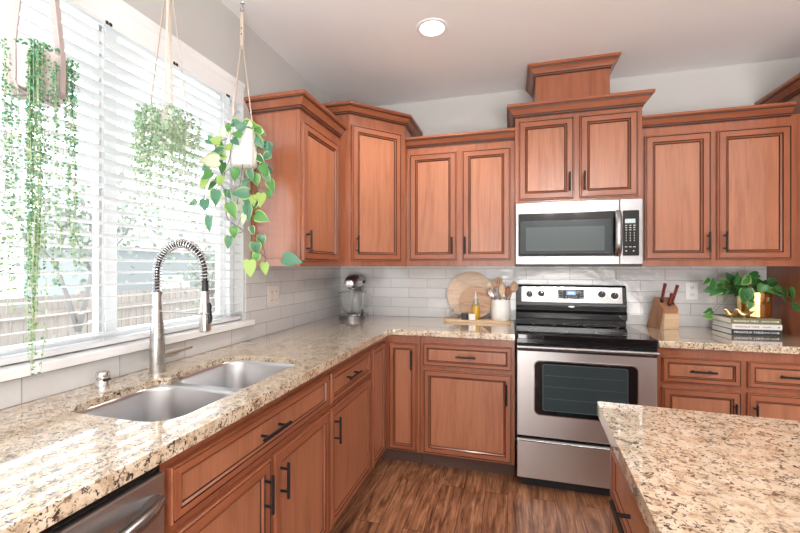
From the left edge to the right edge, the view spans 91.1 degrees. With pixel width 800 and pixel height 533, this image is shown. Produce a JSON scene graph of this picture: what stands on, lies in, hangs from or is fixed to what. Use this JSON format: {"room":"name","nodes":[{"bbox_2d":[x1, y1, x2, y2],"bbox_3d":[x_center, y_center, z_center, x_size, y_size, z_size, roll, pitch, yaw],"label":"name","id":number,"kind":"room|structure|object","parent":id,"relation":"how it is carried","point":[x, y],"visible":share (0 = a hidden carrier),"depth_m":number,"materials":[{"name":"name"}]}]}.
{"room":"kitchen","nodes":[
{"label":"kitchen","id":0,"kind":"room"},
{"bbox_2d":[2,0,330,409],"bbox_3d":[-1.519,-0.009,0.028,0.120,2.666,7.000,0,0,16],"label":"wall","id":1,"kind":"structure","parent":0,"point":[208,27],"depth_m":2.15,"materials":[{"name":"grey paint"}]},
{"bbox_2d":[0,0,232,356],"bbox_3d":[-1.136,-0.334,1.512,0.055,1.315,1.385,0,0,16],"label":"window","id":2,"kind":"structure","parent":1,"relation":"in","point":[99,303],"depth_m":1.52,"materials":[{"name":"white plastic"}]},
{"bbox_2d":[0,0,244,365],"bbox_3d":[-1.070,-0.352,1.484,0.078,1.281,1.391,0,0,16],"label":"window blind","id":3,"kind":"object","parent":2,"relation":"attached to","point":[118,15],"visible":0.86,"depth_m":1.49,"materials":[{"name":"white plastic"}]},
{"bbox_2d":[0,319,254,381],"bbox_3d":[-1.060,0.309,1.492,0.103,0.031,1.487,0,0,16],"label":"trim","id":4,"kind":"structure","parent":1,"relation":"attached to","point":[8,372],"depth_m":1.37,"materials":[{"name":"white"}]},
{"bbox_2d":[0,266,340,409],"bbox_3d":[-0.918,0.202,1.932,0.008,0.416,2.992,0,0,16],"label":"backsplash","id":5,"kind":"structure","parent":1,"relation":"attached to","point":[307,294],"depth_m":2.22,"materials":[{"name":"tile"}]},
{"bbox_2d":[267,285,278,305],"bbox_3d":[-0.776,0.176,2.405,0.009,0.120,0.116,0,0,16],"label":"wall outlet","id":6,"kind":"object","parent":1,"relation":"attached to","point":[272,291],"visible":1,"depth_m":2.40,"materials":[{"name":"white plastic"}]},
{"bbox_2d":[244,89,347,265],"bbox_3d":[-0.604,-0.467,2.382,0.370,0.931,0.569,0,0,16],"label":"upper cabinet","id":7,"kind":"object","parent":1,"relation":"attached to","point":[302,211],"visible":0.99,"depth_m":2.18,"materials":[{"name":"brown wood"}]},
{"bbox_2d":[330,440,610,532],"bbox_3d":[1.000,1.374,-0.617,5.320,0.100,7.120,0,0,16],"label":"floor","id":8,"kind":"structure","parent":0,"point":[397,496],"depth_m":2.16,"materials":[{"name":"brown wood"}]},
{"bbox_2d":[39,465,166,532],"bbox_3d":[-0.889,0.889,0.706,0.686,0.867,0.598,0,0,16],"label":"dishwasher","id":9,"kind":"object","parent":8,"relation":"on","point":[137,506],"visible":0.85,"depth_m":0.82,"materials":[{"name":"silver metal"}]},
{"bbox_2d":[158,370,329,532],"bbox_3d":[-0.717,0.887,1.429,0.665,0.872,0.881,0,0,16],"label":"base cabinet","id":10,"kind":"object","parent":8,"relation":"on","point":[268,470],"visible":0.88,"depth_m":1.29,"materials":[{"name":"brown wood"}]},
{"bbox_2d":[327,347,370,529],"bbox_3d":[-0.523,0.887,2.120,0.665,0.872,0.555,0,0,16],"label":"base cabinet","id":11,"kind":"object","parent":8,"relation":"on","point":[349,408],"visible":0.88,"depth_m":2.00,"materials":[{"name":"brown wood"}]},
{"bbox_2d":[369,335,422,469],"bbox_3d":[-0.234,0.887,2.810,0.833,0.872,0.929,0,0,16],"label":"base cabinet","id":12,"kind":"object","parent":8,"relation":"on","point":[395,359],"visible":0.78,"depth_m":2.58,"materials":[{"name":"brown wood"}]},
{"bbox_2d":[0,315,514,532],"bbox_3d":[-0.225,0.429,1.737,1.430,0.038,2.992,0,0,16],"label":"countertop","id":13,"kind":"structure","parent":12,"relation":"on","point":[56,460],"depth_m":1.04,"materials":[{"name":"stone"}]},
{"bbox_2d":[95,370,110,387],"bbox_3d":[-1.018,0.385,1.345,0.044,0.051,0.042,0,0,16],"label":"air gap","id":14,"kind":"object","parent":13,"relation":"on","point":[102,377],"visible":1,"depth_m":1.33,"materials":[{"name":"silver metal"}]},
{"bbox_2d":[148,239,212,373],"bbox_3d":[-0.816,0.153,1.562,0.284,0.514,0.199,0,0,16],"label":"kitchen faucet","id":15,"kind":"object","parent":13,"relation":"on","point":[157,353],"visible":1,"depth_m":1.50,"materials":[{"name":"silver metal"}]},
{"bbox_2d":[78,360,293,421],"bbox_3d":[-0.694,0.544,1.419,0.378,0.224,0.728,0,0,16],"label":"sink","id":16,"kind":"object","parent":13,"relation":"in","point":[186,394],"visible":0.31,"depth_m":1.41,"materials":[{"name":"grey metal"}]},
{"bbox_2d":[339,274,371,319],"bbox_3d":[-0.341,0.235,3.138,0.268,0.348,0.343,0,0,7],"label":"stand mixer","id":17,"kind":"object","parent":13,"relation":"on","point":[352,302],"visible":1,"depth_m":3.02,"materials":[{"name":"silver metal"}]},
{"bbox_2d":[339,291,371,315],"bbox_3d":[-0.350,0.289,3.076,0.267,0.180,0.219,0,0,16],"label":"bowl","id":18,"kind":"object","parent":17,"relation":"on","point":[352,302],"depth_m":3.02,"materials":[{"name":"clear glass"}]},
{"bbox_2d":[443,317,510,323],"bbox_3d":[0.572,0.401,2.925,0.490,0.018,0.144,0,0,16],"label":"serving board","id":19,"kind":"object","parent":13,"relation":"on","point":[447,319],"visible":0.89,"depth_m":2.87,"materials":[{"name":"brown wood"}]},
{"bbox_2d":[461,313,468,319],"bbox_3d":[0.482,0.369,2.907,0.051,0.043,0.051,0,0,16],"label":"bowl","id":20,"kind":"object","parent":19,"relation":"on","point":[464,316],"visible":1,"depth_m":2.88,"materials":[{"name":"black ceramic"}]},
{"bbox_2d":[447,272,492,314],"bbox_3d":[0.540,0.215,3.014,0.354,0.349,0.089,0,0,16],"label":"round cutting board","id":21,"kind":"object","parent":19,"relation":"on","point":[463,281],"visible":0.51,"depth_m":3.03,"materials":[{"name":"brown wood"}]},
{"bbox_2d":[449,286,490,317],"bbox_3d":[0.530,0.270,2.969,0.322,0.240,0.067,0,0,12],"label":"round cutting board","id":22,"kind":"object","parent":19,"relation":"on","point":[466,300],"visible":0.72,"depth_m":2.96,"materials":[{"name":"brown wood"}]},
{"bbox_2d":[469,313,475,319],"bbox_3d":[0.531,0.369,2.885,0.051,0.043,0.051,0,0,16],"label":"bowl","id":23,"kind":"object","parent":19,"relation":"on","point":[471,316],"visible":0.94,"depth_m":2.86,"materials":[{"name":"white ceramic"}]},
{"bbox_2d":[472,292,479,319],"bbox_3d":[0.559,0.288,2.893,0.058,0.206,0.058,0,0,16],"label":"oil bottle","id":24,"kind":"object","parent":19,"relation":"on","point":[475,306],"visible":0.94,"depth_m":2.87,"materials":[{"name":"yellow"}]},
{"bbox_2d":[491,299,509,320],"bbox_3d":[0.737,0.316,2.873,0.138,0.150,0.140,0,0,16],"label":"utensil crock","id":25,"kind":"object","parent":19,"relation":"on","point":[500,309],"visible":0.98,"depth_m":2.81,"materials":[{"name":"white ceramic"}]},
{"bbox_2d":[487,282,493,297],"bbox_3d":[0.692,0.245,2.923,0.086,0.267,0.015,0,0,22],"label":"wooden spoon","id":26,"kind":"object","parent":25,"relation":"in","point":[489,284],"visible":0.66,"depth_m":2.93,"materials":[{"name":"brown wood"}]},
{"bbox_2d":[487,282,493,289],"bbox_3d":[0.675,0.149,2.931,0.050,0.075,0.015,0,0,16],"label":"bowl","id":27,"kind":"object","parent":26,"relation":"on","point":[489,285],"depth_m":2.93,"materials":[{"name":"brown wood"}]},
{"bbox_2d":[488,288,494,299],"bbox_3d":[0.691,0.267,2.858,0.097,0.225,0.019,0,0,-1],"label":"serving spoon","id":28,"kind":"object","parent":25,"relation":"in","point":[491,292],"visible":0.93,"depth_m":2.86,"materials":[{"name":"silver metal"}]},
{"bbox_2d":[493,278,502,299],"bbox_3d":[0.722,0.230,2.889,0.071,0.296,0.014,0,0,16],"label":"spatula","id":29,"kind":"object","parent":25,"relation":"in","point":[497,282],"visible":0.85,"depth_m":2.89,"materials":[{"name":"brown wood"}]},
{"bbox_2d":[499,284,504,299],"bbox_3d":[0.739,0.249,2.845,0.042,0.256,0.027,0,0,16],"label":"wooden spoon","id":30,"kind":"object","parent":25,"relation":"in","point":[501,288],"visible":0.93,"depth_m":2.84,"materials":[{"name":"brown wood"}]},
{"bbox_2d":[499,284,504,294],"bbox_3d":[0.738,0.165,2.840,0.042,0.086,0.017,0,0,16],"label":"bowl","id":31,"kind":"object","parent":30,"relation":"on","point":[501,289],"depth_m":2.84,"materials":[{"name":"brown wood"}]},
{"bbox_2d":[504,286,510,299],"bbox_3d":[0.783,0.260,2.882,0.059,0.236,0.018,0,0,31],"label":"wooden spoon","id":32,"kind":"object","parent":25,"relation":"in","point":[507,292],"visible":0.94,"depth_m":2.88,"materials":[{"name":"brown wood"}]},
{"bbox_2d":[508,282,517,299],"bbox_3d":[0.801,0.245,2.868,0.119,0.267,0.013,0,0,19],"label":"wooden spoon","id":33,"kind":"object","parent":25,"relation":"in","point":[514,286],"visible":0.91,"depth_m":2.86,"materials":[{"name":"brown wood"}]},
{"bbox_2d":[510,282,517,292],"bbox_3d":[0.831,0.151,2.858,0.056,0.079,0.013,0,0,16],"label":"bowl","id":34,"kind":"object","parent":33,"relation":"on","point":[514,286],"depth_m":2.86,"materials":[{"name":"brown wood"}]},
{"bbox_2d":[420,336,514,475],"bbox_3d":[0.493,0.887,2.752,0.592,0.872,0.665,0,0,16],"label":"base cabinet","id":35,"kind":"object","parent":8,"relation":"on","point":[467,385],"visible":0.9,"depth_m":2.48,"materials":[{"name":"brown wood"}]},
{"bbox_2d":[515,284,659,495],"bbox_3d":[1.137,0.729,2.541,0.745,1.190,0.684,0,0,16],"label":"electric range","id":36,"kind":"object","parent":8,"relation":"on","point":[576,349],"visible":0.94,"depth_m":2.29,"materials":[{"name":"silver metal"}]},
{"bbox_2d":[515,320,657,344],"bbox_3d":[1.139,0.415,2.549,0.745,0.024,0.647,0,0,16],"label":"cooktop","id":37,"kind":"object","parent":36,"relation":"in","point":[584,332],"depth_m":2.36,"materials":[{"name":"black glass"}]},
{"bbox_2d":[609,444,649,532],"bbox_3d":[0.781,0.886,0.730,0.656,0.874,0.720,0,0,19],"label":"base cabinet","id":38,"kind":"object","parent":8,"relation":"on","point":[625,514],"visible":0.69,"depth_m":0.99,"materials":[{"name":"brown wood"}]},
{"bbox_2d":[657,347,799,420],"bbox_3d":[1.908,0.887,2.354,0.815,0.872,0.665,0,0,16],"label":"base cabinet","id":39,"kind":"object","parent":8,"relation":"on","point":[756,384],"visible":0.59,"depth_m":2.10,"materials":[{"name":"brown wood"}]},
{"bbox_2d":[629,325,799,353],"bbox_3d":[1.909,0.429,2.360,0.821,0.038,0.640,0,0,16],"label":"countertop","id":40,"kind":"structure","parent":39,"relation":"on","point":[700,338],"depth_m":2.17,"materials":[{"name":"stone"}]},
{"bbox_2d":[647,297,679,328],"bbox_3d":[1.762,0.307,2.629,0.104,0.204,0.176,0,0,-1],"label":"knife block","id":41,"kind":"object","parent":40,"relation":"on","point":[662,316],"visible":0.91,"depth_m":2.57,"materials":[{"name":"brown wood"}]},
{"bbox_2d":[660,283,666,302],"bbox_3d":[1.733,0.201,2.589,0.021,0.185,0.074,0,0,1],"label":"kitchen knife","id":42,"kind":"object","parent":41,"relation":"in","point":[664,284],"visible":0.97,"depth_m":2.58,"materials":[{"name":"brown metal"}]},
{"bbox_2d":[667,293,673,306],"bbox_3d":[1.766,0.244,2.571,0.021,0.144,0.063,0,0,-1],"label":"kitchen knife","id":43,"kind":"object","parent":41,"relation":"in","point":[671,294],"visible":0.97,"depth_m":2.56,"materials":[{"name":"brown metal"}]},
{"bbox_2d":[671,285,678,304],"bbox_3d":[1.795,0.212,2.574,0.024,0.188,0.079,0,0,-11],"label":"kitchen knife","id":44,"kind":"object","parent":41,"relation":"in","point":[676,286],"visible":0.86,"depth_m":2.56,"materials":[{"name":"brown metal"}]},
{"bbox_2d":[712,324,781,335],"bbox_3d":[2.137,0.393,2.434,0.255,0.034,0.218,0,0,12],"label":"cookbook","id":45,"kind":"object","parent":40,"relation":"on","point":[714,327],"visible":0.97,"depth_m":2.34,"materials":[{"name":"grey paper"}]},
{"bbox_2d":[712,319,781,329],"bbox_3d":[2.140,0.359,2.433,0.255,0.031,0.218,0,0,12],"label":"cookbook","id":46,"kind":"object","parent":45,"relation":"on","point":[715,322],"visible":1,"depth_m":2.34,"materials":[{"name":"white paper"}]},
{"bbox_2d":[712,314,780,324],"bbox_3d":[2.135,0.327,2.434,0.255,0.034,0.218,0,0,12],"label":"cookbook","id":47,"kind":"object","parent":46,"relation":"on","point":[736,319],"visible":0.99,"depth_m":2.34,"materials":[{"name":"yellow paper"}]},
{"bbox_2d":[723,308,738,316],"bbox_3d":[2.020,0.280,2.387,0.105,0.058,0.035,0,0,4],"label":"bird figurine","id":48,"kind":"object","parent":47,"relation":"on","point":[728,313],"visible":1,"depth_m":2.38,"materials":[{"name":"gold metal"}]},
{"bbox_2d":[734,308,754,317],"bbox_3d":[2.087,0.280,2.378,0.105,0.058,0.035,0,0,21],"label":"bird figurine","id":49,"kind":"object","parent":47,"relation":"on","point":[743,314],"visible":1,"depth_m":2.37,"materials":[{"name":"gold metal"}]},
{"bbox_2d":[702,271,799,318],"bbox_3d":[2.107,0.181,2.386,0.423,0.310,0.328,0,0,16],"label":"pothos","id":50,"kind":"object","parent":47,"relation":"on","point":[759,301],"visible":0.96,"depth_m":2.38,"materials":[{"name":"green plant"}]},
{"bbox_2d":[737,291,771,317],"bbox_3d":[2.193,0.233,2.429,0.164,0.152,0.162,0,0,16],"label":"pot","id":51,"kind":"object","parent":47,"relation":"on","point":[762,300],"depth_m":2.36,"materials":[{"name":"gold metal"}]},
{"bbox_2d":[754,73,799,337],"bbox_3d":[2.758,0.123,2.065,1.100,2.399,0.764,0,0,16],"label":"refrigerator surround","id":52,"kind":"object","parent":8,"relation":"on","point":[789,91],"visible":0.29,"depth_m":2.36,"materials":[{"name":"brown wood"}]},
{"bbox_3d":[1.135,0.886,0.123,0.401,0.874,1.625,0,0,19],"label":"block","id":53,"kind":"object","parent":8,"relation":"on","visible":0},
{"bbox_2d":[597,401,799,532],"bbox_3d":[0.829,0.429,0.181,1.080,0.038,1.780,0,0,19],"label":"countertop","id":54,"kind":"structure","parent":53,"relation":"on","point":[685,471],"depth_m":0.80,"materials":[{"name":"stone"}]},
{"bbox_2d":[220,0,799,106],"bbox_3d":[1.000,-1.402,-0.617,5.320,0.120,7.120,0,0,16],"label":"ceiling","id":55,"kind":"structure","parent":0,"point":[369,52],"depth_m":2.29,"materials":[{"name":"white paint"}]},
{"bbox_2d":[0,0,82,375],"bbox_3d":[-1.023,-0.525,1.103,0.168,1.631,0.174,0,0,4],"label":"hanging planter","id":56,"kind":"object","parent":55,"relation":"hanging from","point":[35,74],"visible":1,"depth_m":1.05,"materials":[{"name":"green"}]},
{"bbox_2d":[128,0,205,232],"bbox_3d":[-0.896,-0.744,1.522,0.250,1.194,0.272,0,0,16],"label":"hanging planter","id":57,"kind":"object","parent":55,"relation":"hanging from","point":[167,132],"visible":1,"depth_m":1.46,"materials":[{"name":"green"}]},
{"bbox_2d":[189,2,302,277],"bbox_3d":[-0.772,-0.641,1.949,0.501,1.400,0.266,0,0,-35],"label":"hanging planter","id":58,"kind":"object","parent":55,"relation":"hanging from","point":[243,139],"visible":1,"depth_m":1.94,"materials":[{"name":"white"}]},
{"bbox_2d":[416,18,447,37],"bbox_3d":[0.180,-1.371,2.207,0.180,0.071,0.180,0,0,16],"label":"recessed light","id":59,"kind":"object","parent":55,"relation":"in","point":[430,27],"visible":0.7,"depth_m":2.25,"materials":[{"name":"white plastic"}]},
{"bbox_2d":[376,57,799,439],"bbox_3d":[1.946,-0.009,2.752,5.320,2.666,0.120,0,0,16],"label":"wall","id":60,"kind":"structure","parent":0,"point":[740,84],"depth_m":2.73,"materials":[{"name":"grey paint"}]},
{"bbox_2d":[322,100,422,265],"bbox_3d":[-0.264,-0.540,2.919,0.730,1.078,0.750,0,0,16],"label":"upper cabinet","id":61,"kind":"object","parent":60,"relation":"attached to","point":[373,148],"visible":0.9,"depth_m":2.68,"materials":[{"name":"brown wood"}]},
{"bbox_2d":[405,128,514,265],"bbox_3d":[0.453,-0.465,2.904,0.760,0.928,0.377,0,0,16],"label":"upper cabinet","id":62,"kind":"object","parent":60,"relation":"attached to","point":[461,186],"visible":1,"depth_m":2.76,"materials":[{"name":"brown wood"}]},
{"bbox_2d":[341,266,766,326],"bbox_3d":[0.937,0.202,2.969,3.020,0.416,0.008,0,0,16],"label":"backsplash","id":63,"kind":"structure","parent":60,"relation":"attached to","point":[407,291],"depth_m":2.92,"materials":[{"name":"tile"}]},
{"bbox_2d":[507,89,654,205],"bbox_3d":[1.177,-0.743,2.679,0.861,0.650,0.434,0,0,16],"label":"upper cabinet","id":64,"kind":"object","parent":60,"relation":"attached to","point":[584,148],"visible":0.9,"depth_m":2.50,"materials":[{"name":"brown wood"}]},
{"bbox_2d":[526,52,620,101],"bbox_3d":[1.165,-1.205,2.707,0.554,0.272,0.386,0,0,16],"label":"box","id":65,"kind":"object","parent":64,"relation":"on","point":[586,75],"visible":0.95,"depth_m":2.56,"materials":[{"name":"brown wood"}]},
{"bbox_2d":[515,198,642,266],"bbox_3d":[1.172,-0.208,2.664,0.745,0.418,0.450,0,0,16],"label":"microwave","id":66,"kind":"object","parent":64,"relation":"attached to","point":[591,233],"visible":1,"depth_m":2.49,"materials":[{"name":"silver metal"}]},
{"bbox_2d":[685,282,697,299],"bbox_3d":[1.983,0.167,2.666,0.074,0.116,0.009,0,0,16],"label":"wall outlet","id":67,"kind":"object","parent":60,"relation":"attached to","point":[691,289],"visible":1,"depth_m":2.66,"materials":[{"name":"white plastic"}]},
{"bbox_2d":[689,285,694,289],"bbox_3d":[1.983,0.143,2.664,0.034,0.032,0.003,0,0,16],"label":"receptacle","id":68,"kind":"object","parent":67,"relation":"attached to","point":[691,287],"depth_m":2.66,"materials":[{"name":"grey plastic"}]},
{"bbox_2d":[689,292,694,296],"bbox_3d":[1.983,0.191,2.664,0.034,0.032,0.003,0,0,16],"label":"receptacle","id":69,"kind":"object","parent":67,"relation":"attached to","point":[691,294],"depth_m":2.66,"materials":[{"name":"grey plastic"}]},
{"bbox_2d":[642,101,799,265],"bbox_3d":[1.943,-0.467,2.486,0.823,0.931,0.377,0,0,16],"label":"upper cabinet","id":70,"kind":"object","parent":60,"relation":"attached to","point":[721,186],"visible":0.88,"depth_m":2.33,"materials":[{"name":"brown wood"}]},
{"label":"outside","id":71,"kind":"structure","parent":0,"visible":0},
{"bbox_2d":[10,301,10,345],"bbox_3d":[-15.015,2.274,7.452,29.880,0.100,50.000,0,0,16],"label":"ground","id":72,"kind":"structure","parent":71,"point":[10,301],"depth_m":14.42,"materials":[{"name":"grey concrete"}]},
{"bbox_2d":[0,110,64,271],"bbox_3d":[-9.107,-0.557,8.053,3.978,5.566,3.496,0,0,43],"label":"tree","id":73,"kind":"object","parent":72,"relation":"on","point":[7,114],"visible":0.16,"depth_m":8.31,"materials":[{"name":"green plant"}]},
{"bbox_2d":[0,153,184,338],"bbox_3d":[-4.110,0.430,5.194,2.712,3.606,2.415,0,0,16],"label":"tree","id":74,"kind":"object","parent":72,"relation":"on","point":[82,214],"visible":0.44,"depth_m":5.05,"materials":[{"name":"grey plant"}]},
{"bbox_2d":[0,286,214,346],"bbox_3d":[-4.953,1.298,6.185,0.160,1.849,21.000,0,0,16],"label":"fence","id":75,"kind":"object","parent":72,"relation":"on","point":[18,325],"visible":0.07,"depth_m":5.98,"materials":[{"name":"white wood"}]},
{"bbox_2d":[12,209,214,296],"bbox_3d":[-6.889,0.473,10.831,3.100,3.499,4.700,0,0,16],"label":"garden shed","id":76,"kind":"object","parent":72,"relation":"on","point":[67,265],"visible":0.2,"depth_m":9.05,"materials":[{"name":"grey"}]},
{"bbox_2d":[146,227,214,316],"bbox_3d":[-3.121,0.756,6.922,2.390,2.938,2.074,0,0,-4],"label":"tree","id":77,"kind":"object","parent":72,"relation":"on","point":[211,292],"visible":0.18,"depth_m":6.76,"materials":[{"name":"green plant"}]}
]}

